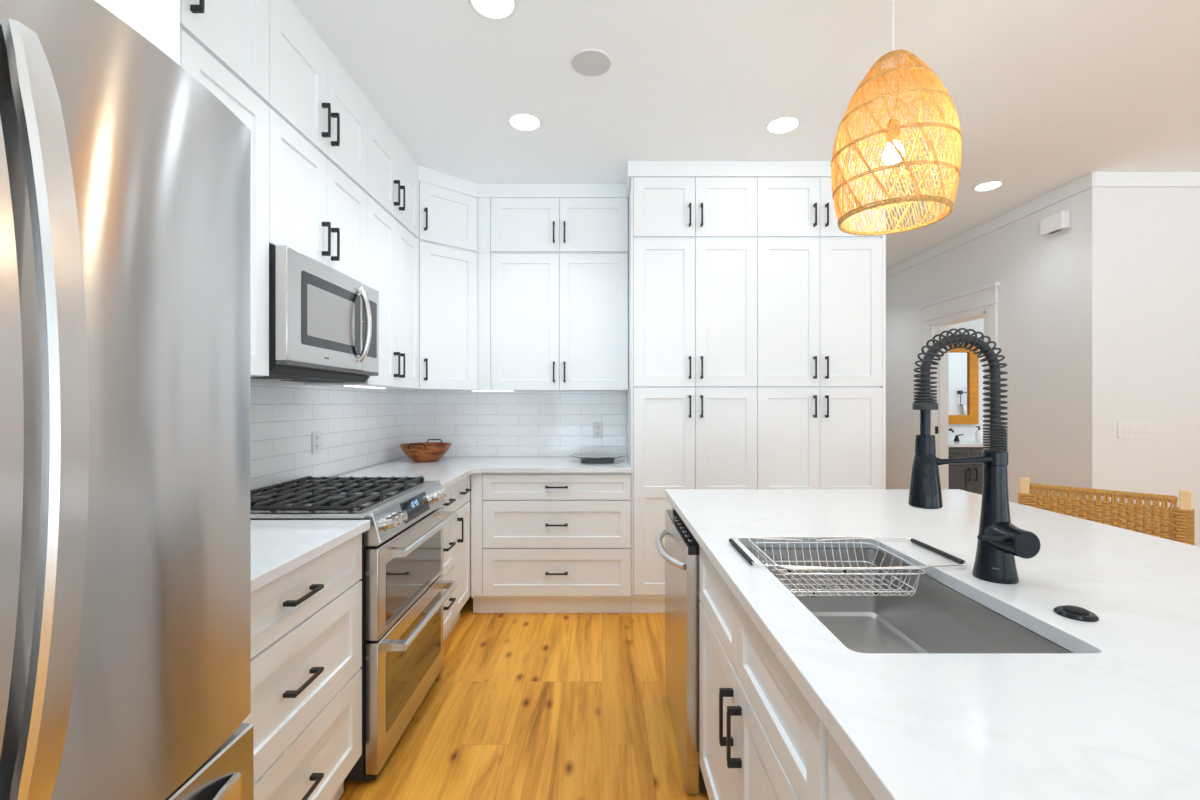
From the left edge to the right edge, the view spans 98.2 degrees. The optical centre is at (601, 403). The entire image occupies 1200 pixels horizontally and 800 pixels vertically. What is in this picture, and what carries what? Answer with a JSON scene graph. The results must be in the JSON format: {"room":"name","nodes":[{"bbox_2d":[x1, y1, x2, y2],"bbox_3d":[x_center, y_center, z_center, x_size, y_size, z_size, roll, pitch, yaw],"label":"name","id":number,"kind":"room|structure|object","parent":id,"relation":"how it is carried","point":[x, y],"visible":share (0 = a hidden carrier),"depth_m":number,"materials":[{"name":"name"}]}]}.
{"room":"kitchen","nodes":[
{"label":"kitchen","id":0,"kind":"room"},
{"bbox_2d":[339,582,708,799],"bbox_3d":[2.373,1.352,2.450,7.955,0.100,10.600,0,0,0],"label":"floor","id":1,"kind":"structure","parent":0,"point":[520,706],"depth_m":2.15,"materials":[{"name":"brown wood"}]},
{"bbox_2d":[0,0,253,799],"bbox_3d":[-0.991,0.402,0.519,0.869,1.780,0.814,0,0,0],"label":"refrigerator","id":2,"kind":"object","parent":1,"relation":"on","point":[125,181],"visible":1,"depth_m":0.65,"materials":[{"name":"grey metal"}]},
{"bbox_2d":[171,0,179,64],"bbox_3d":[-1.137,-0.090,1.000,0.634,2.784,0.020,0,0,0],"label":"panel","id":3,"kind":"object","parent":1,"relation":"on","point":[175,4],"visible":0.02,"depth_m":1.00,"materials":[{"name":"white paint"}]},
{"bbox_2d":[242,533,361,799],"bbox_3d":[-1.113,0.861,1.379,0.682,0.882,0.733,0,0,0],"label":"base cabinet","id":4,"kind":"object","parent":1,"relation":"on","point":[305,715],"visible":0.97,"depth_m":1.43,"materials":[{"name":"white paint"}]},
{"bbox_2d":[251,520,369,592],"bbox_3d":[-1.109,0.403,1.377,0.668,0.030,0.730,0,0,0],"label":"countertop","id":5,"kind":"structure","parent":4,"relation":"on","point":[278,547],"depth_m":1.48,"materials":[{"name":"white stone"}]},
{"bbox_2d":[251,476,457,780],"bbox_3d":[-1.063,0.815,2.131,0.758,0.944,0.766,0,0,0],"label":"gas range","id":6,"kind":"object","parent":1,"relation":"on","point":[403,584],"visible":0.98,"depth_m":1.95,"materials":[{"name":"grey metal"}]},
{"bbox_2d":[251,481,434,518],"bbox_3d":[-1.121,0.379,2.131,0.642,0.017,0.766,0,0,0],"label":"cooktop","id":7,"kind":"object","parent":6,"relation":"in","point":[364,510],"depth_m":1.89,"materials":[{"name":"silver metal"}]},
{"bbox_2d":[444,475,470,640],"bbox_3d":[-1.113,0.861,3.011,0.682,0.882,0.330,0,0,0],"label":"base cabinet","id":8,"kind":"object","parent":1,"relation":"on","point":[462,487],"visible":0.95,"depth_m":3.01,"materials":[{"name":"white paint"}]},
{"bbox_2d":[471,473,630,612],"bbox_3d":[-0.313,0.861,3.478,0.982,0.882,0.662,0,0,0],"label":"base cabinet","id":9,"kind":"object","parent":1,"relation":"on","point":[541,542],"visible":0.99,"depth_m":3.19,"materials":[{"name":"white paint"}]},
{"bbox_2d":[333,457,630,488],"bbox_3d":[-0.633,0.403,3.157,1.620,0.030,1.282,0,0,0],"label":"countertop","id":10,"kind":"structure","parent":9,"relation":"on","point":[449,470],"depth_m":3.18,"materials":[{"name":"white stone"}]},
{"bbox_2d":[399,439,451,461],"bbox_3d":[-1.200,0.319,3.545,0.344,0.138,0.344,0,0,0],"label":"wooden bowl","id":11,"kind":"object","parent":10,"relation":"on","point":[427,451],"visible":1,"depth_m":3.44,"materials":[{"name":"brown wood"}]},
{"bbox_2d":[570,452,624,462],"bbox_3d":[-0.030,0.365,3.520,0.378,0.045,0.367,0,0,0],"label":"glass plate","id":12,"kind":"object","parent":10,"relation":"on","point":[589,457],"visible":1,"depth_m":3.55,"materials":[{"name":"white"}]},
{"bbox_2d":[655,510,706,793],"bbox_3d":[0.565,0.870,2.023,0.706,0.856,0.614,0,0,0],"label":"dishwasher","id":13,"kind":"object","parent":1,"relation":"on","point":[680,553],"visible":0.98,"depth_m":1.81,"materials":[{"name":"grey metal"}]},
{"bbox_2d":[627,238,756,612],"bbox_3d":[0.566,0.142,3.478,0.771,2.320,0.662,0,0,0],"label":"pantry cabinet","id":14,"kind":"object","parent":1,"relation":"on","point":[692,390],"visible":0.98,"depth_m":3.19,"materials":[{"name":"white paint"}]},
{"bbox_2d":[628,177,756,253],"bbox_3d":[0.566,-1.204,3.478,0.771,0.368,0.662,0,0,0],"label":"cabinet","id":15,"kind":"object","parent":14,"relation":"on","point":[658,207],"visible":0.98,"depth_m":3.18,"materials":[{"name":"white paint"}]},
{"bbox_2d":[625,161,887,197],"bbox_3d":[0.950,-1.435,3.359,1.584,0.092,0.382,0,0,0],"label":"trim","id":16,"kind":"structure","parent":15,"relation":"attached to","point":[695,169],"depth_m":3.17,"materials":[{"name":"white paint"}]},
{"bbox_2d":[699,545,827,799],"bbox_3d":[0.602,0.861,1.228,0.633,0.882,0.967,0,0,0],"label":"base cabinet","id":17,"kind":"object","parent":1,"relation":"on","point":[760,738],"visible":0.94,"depth_m":1.16,"materials":[{"name":"white paint"}]},
{"bbox_2d":[756,238,881,488],"bbox_3d":[1.333,0.142,3.478,0.765,2.320,0.662,0,0,0],"label":"pantry cabinet","id":18,"kind":"object","parent":1,"relation":"on","point":[819,300],"visible":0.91,"depth_m":3.19,"materials":[{"name":"white paint"}]},
{"bbox_2d":[756,177,881,238],"bbox_3d":[1.333,-1.204,3.478,0.765,0.368,0.662,0,0,0],"label":"cabinet","id":19,"kind":"object","parent":18,"relation":"on","point":[787,207],"visible":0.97,"depth_m":3.18,"materials":[{"name":"white paint"}]},
{"bbox_2d":[828,732,874,799],"bbox_3d":[0.602,0.861,0.184,0.633,0.882,1.120,0,0,0],"label":"base cabinet","id":20,"kind":"object","parent":1,"relation":"on","point":[844,783],"visible":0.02,"depth_m":0.69,"materials":[{"name":"white paint"}]},
{"bbox_2d":[665,489,1199,799],"bbox_3d":[0.957,0.403,0.974,1.337,0.030,2.787,0,0,0],"label":"countertop","id":21,"kind":"structure","parent":20,"relation":"on","point":[1116,716],"depth_m":0.78,"materials":[{"name":"white stone"}]},
{"bbox_2d":[729,536,965,596],"bbox_3d":[0.614,0.421,1.345,0.520,0.092,0.285,0,0,0],"label":"dish rack","id":22,"kind":"object","parent":21,"relation":"attached to","point":[739,549],"visible":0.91,"depth_m":1.32,"materials":[{"name":"silver metal"}]},
{"bbox_2d":[751,538,921,595],"bbox_3d":[0.590,0.421,1.345,0.358,0.080,0.282,0,0,0],"label":"basket","id":23,"kind":"object","parent":22,"relation":"on","point":[845,570],"depth_m":1.29,"materials":[{"name":"silver metal"}]},
{"bbox_2d":[747,548,1072,652],"bbox_3d":[0.590,0.518,1.159,0.440,0.198,0.735,0,0,0],"label":"sink","id":24,"kind":"object","parent":21,"relation":"in","point":[937,618],"visible":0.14,"depth_m":1.35,"materials":[{"name":"grey metal"}]},
{"bbox_2d":[908,328,1040,583],"bbox_3d":[0.804,0.109,1.136,0.234,0.558,0.135,0,0,0],"label":"kitchen faucet","id":25,"kind":"object","parent":21,"relation":"on","point":[999,541],"visible":1,"depth_m":1.14,"materials":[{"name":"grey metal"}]},
{"bbox_2d":[1053,605,1098,621],"bbox_3d":[0.871,0.382,0.956,0.062,0.012,0.062,0,0,0],"label":"button","id":26,"kind":"object","parent":21,"relation":"on","point":[1077,613],"visible":1,"depth_m":0.94,"materials":[{"name":"black plastic"}]},
{"bbox_2d":[881,177,885,488],"bbox_3d":[1.726,-0.043,3.495,0.020,2.690,0.628,0,0,0],"label":"end panel","id":27,"kind":"object","parent":1,"relation":"on","point":[883,237],"visible":0.07,"depth_m":3.18,"materials":[{"name":"white paint"}]},
{"bbox_2d":[949,440,983,494],"bbox_3d":[4.050,0.867,5.933,1.140,0.870,0.532,0,0,0],"label":"bathroom vanity","id":28,"kind":"object","parent":1,"relation":"on","point":[968,477],"visible":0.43,"depth_m":5.70,"materials":[{"name":"grey paint"}]},
{"bbox_2d":[949,429,962,440],"bbox_3d":[4.010,0.356,5.992,0.328,0.152,0.156,0,0,0],"label":"bathroom faucet","id":29,"kind":"object","parent":28,"relation":"on","point":[956,438],"visible":0.41,"depth_m":6.02,"materials":[{"name":"black metal"}]},
{"bbox_2d":[975,426,982,441],"bbox_3d":[4.300,0.342,5.930,0.068,0.181,0.068,0,0,30],"label":"soap dispenser","id":30,"kind":"object","parent":28,"relation":"on","point":[978,434],"visible":0.98,"depth_m":5.91,"materials":[{"name":"white ceramic"}]},
{"bbox_2d":[1018,477,1194,545],"bbox_3d":[1.899,0.815,2.009,0.448,0.974,0.521,0,0,-42],"label":"counter stool","id":31,"kind":"object","parent":1,"relation":"on","point":[1182,530],"visible":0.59,"depth_m":2.08,"materials":[{"name":"beige wicker"}]},
{"bbox_2d":[469,457,626,581],"bbox_3d":[0.152,-0.090,3.870,3.215,2.784,0.120,0,0,0],"label":"wall","id":32,"kind":"structure","parent":0,"point":[626,457],"depth_m":3.81,"materials":[{"name":"paint"}]},
{"bbox_2d":[378,241,477,390],"bbox_3d":[-1.145,-0.556,3.517,0.618,0.924,0.584,0,0,0],"label":"upper cabinet","id":33,"kind":"object","parent":32,"relation":"attached to","point":[448,277],"visible":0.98,"depth_m":3.37,"materials":[{"name":"white paint"}]},
{"bbox_2d":[416,181,477,252],"bbox_3d":[-1.145,-1.204,3.517,0.618,0.368,0.584,0,0,0],"label":"upper cabinet","id":34,"kind":"object","parent":32,"relation":"attached to","point":[447,218],"visible":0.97,"depth_m":3.36,"materials":[{"name":"white paint"}]},
{"bbox_2d":[272,0,626,198],"bbox_3d":[-0.948,-1.435,2.514,1.051,0.092,2.818,0,0,28],"label":"trim","id":35,"kind":"structure","parent":32,"relation":"attached to","point":[288,8],"depth_m":3.25,"materials":[{"name":"white paint"}]},
{"bbox_2d":[404,391,626,456],"bbox_3d":[-0.632,0.147,3.804,1.622,0.481,0.010,0,0,0],"label":"tile backsplash","id":36,"kind":"structure","parent":32,"relation":"attached to","point":[516,423],"depth_m":3.80,"materials":[{"name":"white tile"}]},
{"bbox_2d":[593,422,602,437],"bbox_3d":[-0.030,0.192,3.794,0.070,0.116,0.009,0,0,0],"label":"wall outlet","id":37,"kind":"object","parent":36,"relation":"attached to","point":[597,426],"visible":1,"depth_m":3.79,"materials":[{"name":"white plastic"}]},
{"bbox_2d":[478,253,627,390],"bbox_3d":[-0.330,-0.556,3.638,1.012,0.924,0.342,0,0,0],"label":"upper cabinet","id":38,"kind":"object","parent":32,"relation":"attached to","point":[547,322],"visible":0.99,"depth_m":3.51,"materials":[{"name":"white paint"}]},
{"bbox_2d":[472,390,513,391],"bbox_3d":[-0.760,-0.090,3.623,0.280,0.006,0.045,0,0,0],"label":"light","id":39,"kind":"object","parent":38,"relation":"attached to","point":[472,390],"visible":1,"depth_m":3.62,"materials":[{"name":"white"}]},
{"bbox_2d":[478,198,627,253],"bbox_3d":[-0.330,-1.204,3.638,1.012,0.368,0.342,0,0,0],"label":"upper cabinet","id":40,"kind":"object","parent":32,"relation":"attached to","point":[505,225],"visible":0.99,"depth_m":3.50,"materials":[{"name":"white paint"}]},
{"bbox_2d":[292,0,1199,268],"bbox_3d":[2.373,-1.532,2.450,7.955,0.100,10.600,0,0,0],"label":"ceiling","id":41,"kind":"structure","parent":0,"point":[1046,95],"depth_m":2.37,"materials":[{"name":"paint"}]},
{"bbox_2d":[467,0,517,20],"bbox_3d":[-0.402,-1.480,1.917,0.186,0.004,0.186,0,0,0],"label":"recessed light","id":42,"kind":"object","parent":41,"relation":"in","point":[496,10],"visible":1,"depth_m":1.95,"materials":[{"name":"white plastic"}]},
{"bbox_2d":[507,112,542,130],"bbox_3d":[-0.405,-1.480,2.733,0.186,0.004,0.186,0,0,0],"label":"recessed light","id":43,"kind":"object","parent":41,"relation":"in","point":[522,121],"visible":1,"depth_m":2.72,"materials":[{"name":"white plastic"}]},
{"bbox_2d":[570,49,611,76],"bbox_3d":[-0.048,-1.479,2.260,0.186,0.004,0.186,0,0,0],"label":"ceiling speaker","id":44,"kind":"object","parent":41,"relation":"attached to","point":[585,62],"visible":1,"depth_m":2.25,"materials":[{"name":"grey plastic"}]},
{"bbox_2d":[765,115,801,133],"bbox_3d":[0.961,-1.480,2.762,0.186,0.004,0.186,0,0,0],"label":"recessed light","id":45,"kind":"object","parent":41,"relation":"in","point":[788,123],"visible":1,"depth_m":2.75,"materials":[{"name":"white plastic"}]},
{"bbox_2d":[831,0,962,235],"bbox_3d":[0.963,-1.045,1.720,0.378,0.873,0.378,0,0,20],"label":"pendant lamp","id":46,"kind":"object","parent":41,"relation":"hanging from","point":[913,68],"visible":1,"depth_m":1.64,"materials":[{"name":"wicker"}]},
{"bbox_2d":[972,181,1003,191],"bbox_3d":[2.624,-1.480,3.535,0.176,0.004,0.176,0,0,0],"label":"recessed light","id":47,"kind":"object","parent":41,"relation":"in","point":[990,185],"visible":1,"depth_m":3.53,"materials":[{"name":"white plastic"}]},
{"bbox_2d":[949,318,983,439],"bbox_3d":[4.930,-0.090,6.260,3.340,2.784,0.120,0,0,0],"label":"wall","id":48,"kind":"structure","parent":0,"point":[968,431],"depth_m":6.20,"materials":[{"name":"paint"}]},
{"bbox_2d":[949,343,978,423],"bbox_3d":[4.093,-0.240,6.182,0.745,0.955,0.034,0,0,0],"label":"bathroom mirror","id":49,"kind":"object","parent":48,"relation":"attached to","point":[963,364],"visible":0.32,"depth_m":6.19,"materials":[{"name":"orange wood"}]},
{"bbox_2d":[949,352,967,414],"bbox_3d":[4.093,-0.240,6.191,0.535,0.745,0.006,0,0,0],"label":"mirror glass","id":50,"kind":"object","parent":49,"relation":"attached to","point":[958,361],"depth_m":6.19,"materials":[{"name":"white"}]},
{"bbox_2d":[886,195,1074,509],"bbox_3d":[3.200,-0.090,5.525,0.120,2.784,4.150,0,0,0],"label":"wall","id":51,"kind":"structure","parent":0,"point":[1035,273],"depth_m":3.92,"materials":[{"name":"paint"}]},
{"bbox_2d":[920,282,999,488],"bbox_3d":[3.190,0.171,4.585,0.180,2.262,0.970,0,0,0],"label":"door frame","id":52,"kind":"structure","parent":51,"relation":"in","point":[980,302],"depth_m":4.85,"materials":[{"name":"white paint"}]},
{"bbox_2d":[886,172,1093,277],"bbox_3d":[3.132,-1.435,5.457,0.016,0.095,4.286,0,0,0],"label":"trim","id":53,"kind":"structure","parent":51,"relation":"attached to","point":[1085,182],"depth_m":4.05,"materials":[{"name":"white paint"}]},
{"bbox_2d":[1040,211,1069,235],"bbox_3d":[3.112,-1.240,3.575,0.056,0.116,0.180,0,0,0],"label":"door chime","id":54,"kind":"object","parent":51,"relation":"attached to","point":[1059,221],"visible":1,"depth_m":3.54,"materials":[{"name":"white plastic"}]},
{"bbox_2d":[1075,187,1199,546],"bbox_3d":[4.670,-0.090,3.390,3.060,2.784,0.120,0,0,0],"label":"wall","id":55,"kind":"structure","parent":0,"point":[1137,249],"depth_m":3.33,"materials":[{"name":"paint"}]},
{"bbox_2d":[1118,420,1150,438],"bbox_3d":[3.400,0.163,3.325,0.204,0.115,0.009,0,0,0],"label":"light switch","id":56,"kind":"object","parent":55,"relation":"attached to","point":[1127,429],"visible":1,"depth_m":3.32,"materials":[{"name":"white plastic"}]},
{"bbox_2d":[1094,172,1199,186],"bbox_3d":[4.670,-1.435,3.322,3.060,0.095,0.016,0,0,0],"label":"trim","id":57,"kind":"structure","parent":55,"relation":"attached to","point":[1101,179],"depth_m":3.31,"materials":[{"name":"white paint"}]},
{"bbox_3d":[-1.515,-0.090,0.615,0.120,2.784,6.630,0,0,0],"label":"wall","id":58,"kind":"structure","parent":0,"visible":0},
{"bbox_2d":[95,0,170,57],"bbox_3d":[-1.121,-0.973,0.535,0.667,0.830,0.910,0,0,0],"label":"upper cabinet","id":59,"kind":"object","parent":58,"relation":"attached to","point":[151,19],"visible":0.02,"depth_m":0.94,"materials":[{"name":"white paint"}]},
{"bbox_2d":[180,28,268,375],"bbox_3d":[-1.278,-0.556,1.402,0.352,0.924,0.744,0,0,0],"label":"upper cabinet","id":60,"kind":"object","parent":58,"relation":"attached to","point":[250,109],"visible":0.05,"depth_m":1.71,"materials":[{"name":"white paint"}]},
{"bbox_2d":[180,0,268,102],"bbox_3d":[-1.278,-1.204,1.402,0.352,0.368,0.744,0,0,0],"label":"upper cabinet","id":61,"kind":"object","parent":58,"relation":"attached to","point":[235,33],"visible":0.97,"depth_m":1.63,"materials":[{"name":"white paint"}]},
{"bbox_2d":[265,0,366,191],"bbox_3d":[-1.278,-1.204,2.146,0.352,0.368,0.744,0,0,0],"label":"upper cabinet","id":62,"kind":"object","parent":58,"relation":"attached to","point":[303,92],"visible":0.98,"depth_m":2.06,"materials":[{"name":"white paint"}]},
{"bbox_2d":[269,107,366,285],"bbox_3d":[-1.278,-0.784,2.146,0.352,0.468,0.744,0,0,0],"label":"upper cabinet","id":63,"kind":"object","parent":58,"relation":"attached to","point":[316,211],"visible":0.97,"depth_m":2.05,"materials":[{"name":"white paint"}]},
{"bbox_2d":[251,245,378,382],"bbox_3d":[-1.230,-0.322,2.146,0.422,0.444,0.734,0,0,0],"label":"microwave","id":64,"kind":"object","parent":63,"relation":"attached to","point":[324,322],"visible":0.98,"depth_m":1.98,"materials":[{"name":"grey metal"}]},
{"bbox_2d":[251,378,403,489],"bbox_3d":[-1.449,0.130,2.411,0.010,0.516,2.798,0,0,0],"label":"tile backsplash","id":65,"kind":"structure","parent":58,"relation":"attached to","point":[360,428],"depth_m":2.66,"materials":[{"name":"white tile"}]},
{"bbox_2d":[312,430,319,453],"bbox_3d":[-1.439,0.192,2.620,0.009,0.116,0.070,0,0,0],"label":"wall outlet","id":66,"kind":"object","parent":65,"relation":"attached to","point":[315,434],"visible":1,"depth_m":2.61,"materials":[{"name":"white plastic"}]},
{"bbox_2d":[304,195,418,388],"bbox_3d":[-1.278,-0.556,2.873,0.352,0.924,0.710,0,0,0],"label":"upper cabinet","id":67,"kind":"object","parent":58,"relation":"attached to","point":[392,250],"visible":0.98,"depth_m":2.84,"materials":[{"name":"white paint"}]},
{"bbox_2d":[344,385,384,388],"bbox_3d":[-1.275,-0.090,2.810,0.050,0.006,0.380,0,0,0],"label":"light","id":68,"kind":"object","parent":67,"relation":"attached to","point":[344,385],"visible":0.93,"depth_m":2.74,"materials":[{"name":"white plastic"}]},
{"bbox_2d":[365,118,418,237],"bbox_3d":[-1.278,-1.204,2.873,0.352,0.368,0.710,0,0,0],"label":"upper cabinet","id":69,"kind":"object","parent":58,"relation":"attached to","point":[391,184],"visible":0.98,"depth_m":2.80,"materials":[{"name":"white paint"}]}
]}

